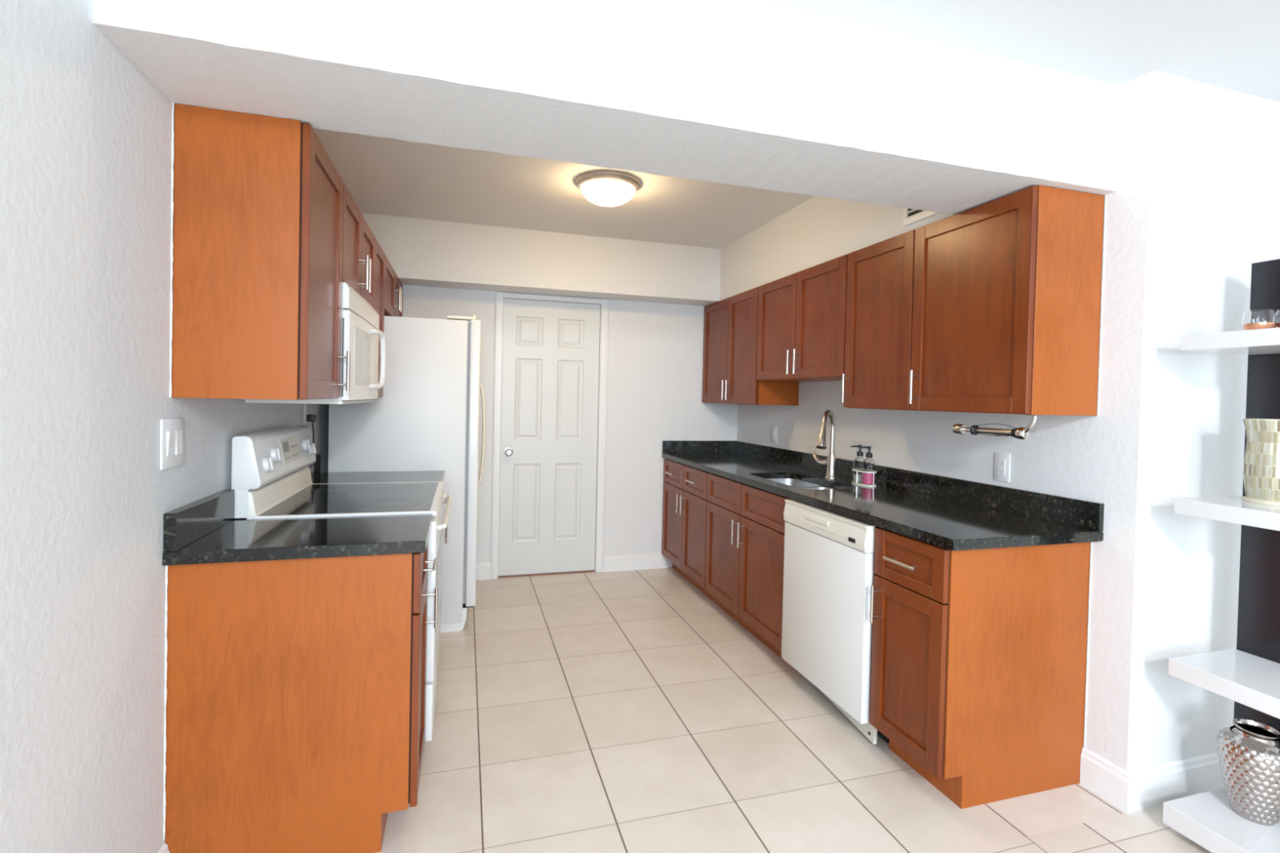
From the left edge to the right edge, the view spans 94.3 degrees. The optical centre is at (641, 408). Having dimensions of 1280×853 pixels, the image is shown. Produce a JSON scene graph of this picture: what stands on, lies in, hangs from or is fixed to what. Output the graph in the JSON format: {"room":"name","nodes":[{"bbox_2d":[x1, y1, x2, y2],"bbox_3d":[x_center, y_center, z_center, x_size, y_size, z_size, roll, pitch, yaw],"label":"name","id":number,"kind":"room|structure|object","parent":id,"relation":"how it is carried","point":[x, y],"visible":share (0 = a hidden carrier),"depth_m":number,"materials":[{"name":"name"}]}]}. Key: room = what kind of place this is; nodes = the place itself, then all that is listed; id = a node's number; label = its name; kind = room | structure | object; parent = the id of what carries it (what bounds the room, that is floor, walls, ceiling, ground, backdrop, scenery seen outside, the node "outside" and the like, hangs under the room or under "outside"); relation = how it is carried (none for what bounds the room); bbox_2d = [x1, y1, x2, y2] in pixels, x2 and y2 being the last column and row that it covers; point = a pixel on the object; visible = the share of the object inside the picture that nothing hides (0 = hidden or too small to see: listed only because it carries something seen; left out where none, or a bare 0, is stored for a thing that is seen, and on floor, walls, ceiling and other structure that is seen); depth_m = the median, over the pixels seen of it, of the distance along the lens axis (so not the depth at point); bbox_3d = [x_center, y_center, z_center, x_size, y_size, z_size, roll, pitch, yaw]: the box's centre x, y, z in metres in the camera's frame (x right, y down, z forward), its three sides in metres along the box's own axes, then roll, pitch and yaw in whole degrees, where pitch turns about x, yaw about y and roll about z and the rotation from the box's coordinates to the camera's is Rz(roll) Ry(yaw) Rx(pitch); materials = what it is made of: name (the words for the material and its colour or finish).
{"room":"kitchen","nodes":[
{"label":"kitchen","id":0,"kind":"room"},
{"bbox_2d":[0,0,328,852],"bbox_3d":[-0.975,0.009,0.485,0.100,2.600,7.573,1,1,-17],"label":"wall","id":1,"kind":"structure","parent":0,"point":[86,137],"depth_m":1.22,"materials":[{"name":"white paint"}]},
{"bbox_2d":[157,843,169,852],"bbox_3d":[-0.567,1.274,-0.764,0.014,0.130,4.888,1,1,-17],"label":"baseboard","id":2,"kind":"structure","parent":1,"relation":"attached to","point":[164,849],"depth_m":1.56,"materials":[{"name":"white paint"}]},
{"bbox_2d":[160,417,184,470],"bbox_3d":[-1.242,0.092,1.578,0.012,0.130,0.128,1,1,-17],"label":"light switch","id":3,"kind":"object","parent":1,"relation":"attached to","point":[171,430],"visible":1,"depth_m":1.56,"materials":[{"name":"white plastic"}]},
{"bbox_2d":[163,489,234,551],"bbox_3d":[-1.285,0.320,1.740,0.029,0.100,0.408,1,1,-17],"label":"backsplash","id":4,"kind":"structure","parent":1,"relation":"attached to","point":[184,525],"depth_m":1.67,"materials":[{"name":"black stone"}]},
{"bbox_2d":[172,103,350,399],"bbox_3d":[-1.131,-0.416,1.842,0.357,0.773,0.474,1,1,-17],"label":"upper cabinet","id":5,"kind":"object","parent":1,"relation":"attached to","point":[258,222],"visible":1,"depth_m":1.62,"materials":[{"name":"brown wood"}]},
{"bbox_2d":[303,404,308,425],"bbox_3d":[-1.635,0.028,2.897,0.009,0.118,0.072,1,1,-17],"label":"wall outlet","id":6,"kind":"object","parent":1,"relation":"attached to","point":[305,406],"visible":0.7,"depth_m":2.88,"materials":[{"name":"white plastic"}]},
{"bbox_2d":[306,407,308,421],"bbox_3d":[-1.632,0.028,2.898,0.003,0.068,0.033,1,1,-17],"label":"socket","id":7,"kind":"object","parent":6,"relation":"attached to","point":[307,408],"depth_m":2.90,"materials":[{"name":"grey plastic"}]},
{"bbox_2d":[306,414,316,468],"bbox_3d":[-1.587,0.172,2.808,0.035,0.276,0.273,1,1,-17],"label":"plug","id":8,"kind":"object","parent":1,"relation":"attached to","point":[310,418],"visible":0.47,"depth_m":2.89,"materials":[{"name":"black plastic"}]},
{"bbox_2d":[308,453,320,476],"bbox_3d":[-1.633,0.294,2.898,0.021,0.097,0.465,1,1,-17],"label":"backsplash","id":9,"kind":"structure","parent":1,"relation":"attached to","point":[315,469],"depth_m":3.04,"materials":[{"name":"black stone"}]},
{"bbox_2d":[342,182,375,307],"bbox_3d":[-1.304,-0.639,2.437,0.357,0.355,0.773,1,1,-17],"label":"upper cabinet","id":10,"kind":"object","parent":1,"relation":"attached to","point":[358,239],"visible":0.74,"depth_m":2.41,"materials":[{"name":"brown wood"}]},
{"bbox_2d":[241,282,386,404],"bbox_3d":[-1.292,-0.242,2.449,0.398,0.436,0.768,1,1,-17],"label":"microwave","id":11,"kind":"object","parent":10,"relation":"attached to","point":[361,333],"visible":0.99,"depth_m":2.30,"materials":[{"name":"white plastic"}]},
{"bbox_2d":[373,238,385,396],"bbox_3d":[-1.487,-0.443,2.979,0.319,0.773,0.359,1,1,-17],"label":"upper cabinet","id":12,"kind":"object","parent":1,"relation":"attached to","point":[380,255],"visible":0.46,"depth_m":3.09,"materials":[{"name":"brown wood"}]},
{"bbox_2d":[384,255,403,316],"bbox_3d":[-1.651,-0.697,3.611,0.357,0.295,0.955,1,1,-17],"label":"upper cabinet","id":13,"kind":"object","parent":1,"relation":"attached to","point":[393,287],"visible":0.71,"depth_m":3.57,"materials":[{"name":"brown wood"}]},
{"bbox_2d":[312,128,814,248],"bbox_3d":[-0.200,-1.259,3.190,2.884,0.120,2.573,1,1,-17],"label":"ceiling","id":14,"kind":"structure","parent":0,"point":[383,175],"depth_m":3.38,"materials":[{"name":"white paint"}]},
{"bbox_2d":[575,170,640,208],"bbox_3d":[-0.178,-1.130,3.156,0.344,0.134,0.344,1,1,-17],"label":"ceiling light","id":15,"kind":"object","parent":14,"relation":"attached to","point":[607,188],"visible":1,"depth_m":3.06,"materials":[{"name":"white glass"}]},
{"bbox_2d":[402,284,737,567],"bbox_3d":[-0.608,-0.051,4.492,2.884,2.600,0.100,1,1,-17],"label":"wall","id":16,"kind":"structure","parent":0,"point":[655,380],"depth_m":4.61,"materials":[{"name":"white paint"}]},
{"bbox_2d":[361,213,721,306],"bbox_3d":[-0.533,-1.028,4.299,2.884,0.394,0.268,1,1,-17],"label":"soffit","id":17,"kind":"structure","parent":16,"relation":"attached to","point":[421,252],"depth_m":4.13,"materials":[{"name":"white paint"}]},
{"bbox_2d":[497,569,595,577],"bbox_3d":[-0.713,1.245,4.483,0.726,0.006,0.094,1,1,-17],"label":"trim","id":18,"kind":"structure","parent":16,"relation":"attached to","point":[592,571],"depth_m":4.44,"materials":[{"name":"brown wood"}]},
{"bbox_2d":[497,297,599,576],"bbox_3d":[-0.676,0.222,4.417,0.720,2.030,0.107,1,1,-17],"label":"door","id":19,"kind":"structure","parent":16,"relation":"in","point":[550,349],"depth_m":4.43,"materials":[{"name":"white paint"}]},
{"bbox_2d":[490,291,609,579],"bbox_3d":[-0.684,0.207,4.460,0.844,2.083,0.109,1,1,-17],"label":"trim","id":20,"kind":"structure","parent":16,"relation":"attached to","point":[604,304],"depth_m":4.44,"materials":[{"name":"white paint"}]},
{"bbox_2d":[475,552,667,580],"bbox_3d":[-0.496,1.192,4.494,1.460,0.122,0.014,1,1,-17],"label":"baseboard","id":21,"kind":"structure","parent":16,"relation":"attached to","point":[653,560],"depth_m":4.60,"materials":[{"name":"white paint"}]},
{"bbox_2d":[374,567,1211,852],"bbox_3d":[1.261,1.398,1.129,4.800,0.100,7.673,1,1,-17],"label":"floor","id":22,"kind":"structure","parent":0,"point":[621,711],"depth_m":2.23,"materials":[{"name":"beige tile"}]},
{"bbox_2d":[164,540,438,852],"bbox_3d":[-0.994,0.848,1.850,0.665,0.876,0.382,1,1,-17],"label":"base cabinet","id":23,"kind":"object","parent":22,"relation":"on","point":[296,688],"visible":0.86,"depth_m":1.66,"materials":[{"name":"brown wood"}]},
{"bbox_2d":[162,489,432,565],"bbox_3d":[-0.991,0.342,1.827,0.642,0.135,0.414,1,1,-17],"label":"countertop","id":24,"kind":"structure","parent":23,"relation":"on","point":[206,530],"depth_m":1.71,"materials":[{"name":"black stone"}]},
{"bbox_2d":[231,424,451,741],"bbox_3d":[-1.136,0.680,2.409,0.679,1.185,0.764,1,1,-17],"label":"stove","id":25,"kind":"object","parent":22,"relation":"on","point":[271,474],"visible":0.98,"depth_m":2.18,"materials":[{"name":"white metal"}]},
{"bbox_2d":[328,315,485,632],"bbox_3d":[-1.396,0.351,3.683,0.816,1.790,0.885,1,1,-17],"label":"refrigerator","id":26,"kind":"object","parent":22,"relation":"on","point":[426,417],"visible":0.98,"depth_m":3.29,"materials":[{"name":"white metal"}]},
{"bbox_2d":[443,497,448,543],"bbox_3d":[-1.334,0.821,2.997,0.665,0.876,0.455,1,1,-17],"label":"base cabinet","id":27,"kind":"object","parent":22,"relation":"on","point":[446,500],"visible":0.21,"depth_m":3.26,"materials":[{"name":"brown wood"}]},
{"bbox_2d":[308,453,444,483],"bbox_3d":[-1.336,0.317,2.987,0.642,0.132,0.465,1,1,-17],"label":"countertop","id":28,"kind":"structure","parent":27,"relation":"on","point":[317,477],"depth_m":3.00,"materials":[{"name":"black stone"}]},
{"bbox_2d":[661,458,717,604],"bbox_3d":[0.574,0.841,4.345,0.669,0.876,0.883,1,1,-17],"label":"base cabinet","id":29,"kind":"object","parent":22,"relation":"on","point":[685,500],"visible":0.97,"depth_m":4.20,"materials":[{"name":"brown wood"}]},
{"bbox_2d":[704,472,802,675],"bbox_3d":[0.843,0.862,3.436,0.669,0.876,1.013,1,1,-17],"label":"base cabinet","id":30,"kind":"object","parent":22,"relation":"on","point":[744,552],"visible":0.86,"depth_m":3.29,"materials":[{"name":"brown wood"}]},
{"bbox_2d":[662,440,1104,551],"bbox_3d":[0.885,0.360,3.370,0.644,0.132,2.915,1,1,-17],"label":"countertop","id":31,"kind":"structure","parent":30,"relation":"on","point":[952,513],"depth_m":2.52,"materials":[{"name":"black stone"}]},
{"bbox_2d":[765,478,834,489],"bbox_3d":[0.856,0.517,3.238,0.345,0.178,0.675,1,1,-17],"label":"sink","id":32,"kind":"object","parent":31,"relation":"in","point":[797,483],"visible":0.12,"depth_m":3.49,"materials":[{"name":"silver metal"}]},
{"bbox_2d":[812,409,836,479],"bbox_3d":[1.031,0.202,3.313,0.132,0.385,0.364,2,1,13],"label":"kitchen faucet","id":33,"kind":"object","parent":31,"relation":"on","point":[821,443],"visible":1,"depth_m":3.33,"materials":[{"name":"silver metal"}]},
{"bbox_2d":[851,468,876,486],"bbox_3d":[1.167,0.363,3.113,0.092,0.077,0.160,1,1,-17],"label":"soap caddy","id":34,"kind":"object","parent":31,"relation":"on","point":[875,472],"visible":0.66,"depth_m":3.06,"materials":[{"name":"white metal"}]},
{"bbox_2d":[850,444,864,483],"bbox_3d":[1.151,0.293,3.145,0.080,0.198,0.066,1,1,-17],"label":"soap dispenser","id":35,"kind":"object","parent":34,"relation":"on","point":[857,463],"visible":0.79,"depth_m":3.13,"materials":[{"name":"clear glass"}]},
{"bbox_2d":[853,456,864,483],"bbox_3d":[1.157,0.321,3.148,0.066,0.142,0.066,1,1,-17],"label":"bottle","id":36,"kind":"object","parent":35,"relation":"attached to","point":[857,463],"depth_m":3.12,"materials":[{"name":"clear plastic"}]},
{"bbox_2d":[851,480,875,486],"bbox_3d":[1.166,0.397,3.114,0.092,0.008,0.160,1,1,-17],"label":"tray","id":37,"kind":"object","parent":34,"relation":"on","point":[855,483],"depth_m":3.07,"materials":[{"name":"white plastic"}]},
{"bbox_2d":[858,445,875,484],"bbox_3d":[1.172,0.295,3.074,0.080,0.198,0.066,1,1,-17],"label":"soap dispenser","id":38,"kind":"object","parent":34,"relation":"on","point":[868,464],"visible":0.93,"depth_m":3.05,"materials":[{"name":"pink plastic"}]},
{"bbox_2d":[861,457,875,484],"bbox_3d":[1.178,0.323,3.077,0.066,0.142,0.066,1,1,-17],"label":"bottle","id":39,"kind":"object","parent":38,"relation":"attached to","point":[868,464],"depth_m":3.05,"materials":[{"name":"pink plastic"}]},
{"bbox_2d":[781,499,888,744],"bbox_3d":[1.062,0.884,2.651,0.640,0.869,0.602,1,1,-17],"label":"dishwasher","id":40,"kind":"object","parent":22,"relation":"on","point":[828,557],"visible":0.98,"depth_m":2.48,"materials":[{"name":"white metal"}]},
{"bbox_2d":[869,527,1090,808],"bbox_3d":[1.213,0.891,2.188,0.669,0.876,0.352,1,1,-17],"label":"base cabinet","id":41,"kind":"object","parent":22,"relation":"on","point":[979,658],"visible":0.99,"depth_m":2.03,"materials":[{"name":"brown wood"}]},
{"bbox_2d":[1162,258,1279,852],"bbox_3d":[1.874,0.440,1.777,0.337,1.822,0.290,1,1,-17],"label":"shelving unit","id":42,"kind":"object","parent":22,"relation":"on","point":[1248,675],"visible":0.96,"depth_m":1.86,"materials":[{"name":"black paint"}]},
{"bbox_2d":[1216,718,1279,826],"bbox_3d":[1.891,1.119,1.828,0.174,0.272,0.174,1,1,-17],"label":"vase","id":43,"kind":"object","parent":42,"relation":"on","point":[1249,750],"visible":1,"depth_m":1.79,"materials":[{"name":"silver metal"}]},
{"bbox_2d":[1241,308,1276,330],"bbox_3d":[1.849,-0.258,1.777,0.074,0.070,0.074,1,1,-17],"label":"drinking glass","id":44,"kind":"object","parent":42,"relation":"on","point":[1264,318],"visible":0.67,"depth_m":1.75,"materials":[{"name":"white"}]},
{"bbox_2d":[1242,418,1279,506],"bbox_3d":[1.935,0.162,1.805,0.158,0.254,0.157,1,1,-17],"label":"vase","id":45,"kind":"object","parent":42,"relation":"on","point":[1261,469],"visible":1,"depth_m":1.79,"materials":[{"name":"beige ceramic"}]},
{"bbox_2d":[1275,309,1279,328],"bbox_3d":[1.917,-0.256,1.750,0.074,0.070,0.074,1,1,-17],"label":"drinking glass","id":46,"kind":"object","parent":42,"relation":"on","point":[1277,313],"visible":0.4,"depth_m":1.75,"materials":[{"name":"white"}]},
{"bbox_2d":[737,191,1116,753],"bbox_3d":[1.309,0.009,3.539,0.250,2.600,3.018,1,1,-17],"label":"wall","id":47,"kind":"structure","parent":0,"point":[1060,455],"depth_m":2.53,"materials":[{"name":"white paint"}]},
{"bbox_2d":[702,286,799,405],"bbox_3d":[0.756,-0.416,4.350,0.358,0.773,0.919,1,1,-17],"label":"upper cabinet","id":48,"kind":"object","parent":47,"relation":"attached to","point":[730,348],"visible":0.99,"depth_m":4.18,"materials":[{"name":"brown wood"}]},
{"bbox_2d":[770,426,777,443],"bbox_3d":[0.951,0.190,4.273,0.011,0.122,0.080,1,1,-17],"label":"light switch","id":49,"kind":"object","parent":47,"relation":"attached to","point":[774,428],"visible":1,"depth_m":4.26,"materials":[{"name":"white plastic"}]},
{"bbox_2d":[756,254,847,382],"bbox_3d":[1.022,-0.473,3.459,0.358,0.617,0.935,1,1,-17],"label":"upper cabinet","id":50,"kind":"object","parent":47,"relation":"attached to","point":[802,318],"visible":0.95,"depth_m":3.35,"materials":[{"name":"brown wood"}]},
{"bbox_2d":[720,195,953,300],"bbox_3d":[1.064,-0.978,3.456,0.300,0.394,2.258,1,1,-17],"label":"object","id":51,"kind":"structure","parent":47,"relation":"attached to","point":[819,230],"depth_m":3.36,"materials":[{"name":"white paint"}]},
{"bbox_2d":[841,229,915,410],"bbox_3d":[1.219,-0.380,2.789,0.358,0.773,0.465,1,1,-17],"label":"upper cabinet","id":52,"kind":"object","parent":47,"relation":"attached to","point":[880,282],"visible":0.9,"depth_m":2.73,"materials":[{"name":"brown wood"}]},
{"bbox_2d":[902,208,937,226],"bbox_3d":[1.187,-0.934,2.493,0.010,0.277,0.235,1,1,-17],"label":"air vent","id":53,"kind":"object","parent":47,"relation":"attached to","point":[909,216],"visible":0.16,"depth_m":2.54,"materials":[{"name":"white metal"}]},
{"bbox_2d":[994,452,1010,482],"bbox_3d":[1.491,0.244,2.455,0.009,0.118,0.072,1,1,-17],"label":"wall outlet","id":54,"kind":"object","parent":47,"relation":"attached to","point":[1002,460],"visible":1,"depth_m":2.45,"materials":[{"name":"white plastic"}]},
{"bbox_2d":[997,458,1004,475],"bbox_3d":[1.488,0.244,2.454,0.003,0.068,0.033,1,1,-17],"label":"socket","id":55,"kind":"object","parent":54,"relation":"attached to","point":[1001,462],"depth_m":2.45,"materials":[{"name":"white plastic"}]},
{"bbox_2d":[909,185,1104,415],"bbox_3d":[1.364,-0.368,2.300,0.358,0.773,0.552,1,1,-17],"label":"upper cabinet","id":56,"kind":"object","parent":47,"relation":"attached to","point":[1007,289],"visible":1,"depth_m":2.08,"materials":[{"name":"brown wood"}]},
{"bbox_2d":[951,414,1044,439],"bbox_3d":[1.313,0.063,2.209,0.052,0.092,0.363,1,1,-17],"label":"paper towel holder","id":57,"kind":"object","parent":56,"relation":"attached to","point":[1020,433],"visible":0.98,"depth_m":2.18,"materials":[{"name":"silver metal"}]},
{"bbox_2d":[1080,746,1131,813],"bbox_3d":[1.593,1.276,2.042,0.014,0.130,0.158,1,1,-17],"label":"baseboard","id":58,"kind":"structure","parent":47,"relation":"attached to","point":[1109,781],"depth_m":2.03,"materials":[{"name":"white paint"}]},
{"bbox_2d":[757,0,1279,102],"bbox_3d":[1.733,-1.140,-0.312,4.600,0.150,4.555,1,1,-17],"label":"ceiling","id":59,"kind":"structure","parent":0,"point":[1233,45],"depth_m":1.75,"materials":[{"name":"white paint"}]},
{"bbox_2d":[1096,71,1279,771],"bbox_3d":[2.503,0.057,2.268,1.816,2.600,0.100,1,1,-17],"label":"wall","id":60,"kind":"structure","parent":0,"point":[1197,197],"depth_m":2.02,"materials":[{"name":"white paint"}]},
{"bbox_2d":[93,0,1119,214],"bbox_3d":[0.203,-1.030,1.817,2.884,0.514,0.395,1,1,-17],"label":"beam","id":61,"kind":"structure","parent":60,"relation":"attached to","point":[757,94],"depth_m":1.63,"materials":[{"name":"white paint"}]},
{"bbox_2d":[163,102,1106,839],"bbox_3d":[0.179,0.199,1.828,2.905,1.945,0.019,1,1,-11],"label":"trim","id":62,"kind":"structure","parent":60,"relation":"attached to","point":[172,134],"depth_m":1.57,"materials":[{"name":"white"}]},
{"bbox_2d":[1128,751,1224,813],"bbox_3d":[2.443,1.292,2.220,1.716,0.130,0.014,1,1,-17],"label":"baseboard","id":63,"kind":"structure","parent":60,"relation":"attached to","point":[1152,786],"depth_m":2.03,"materials":[{"name":"white paint"}]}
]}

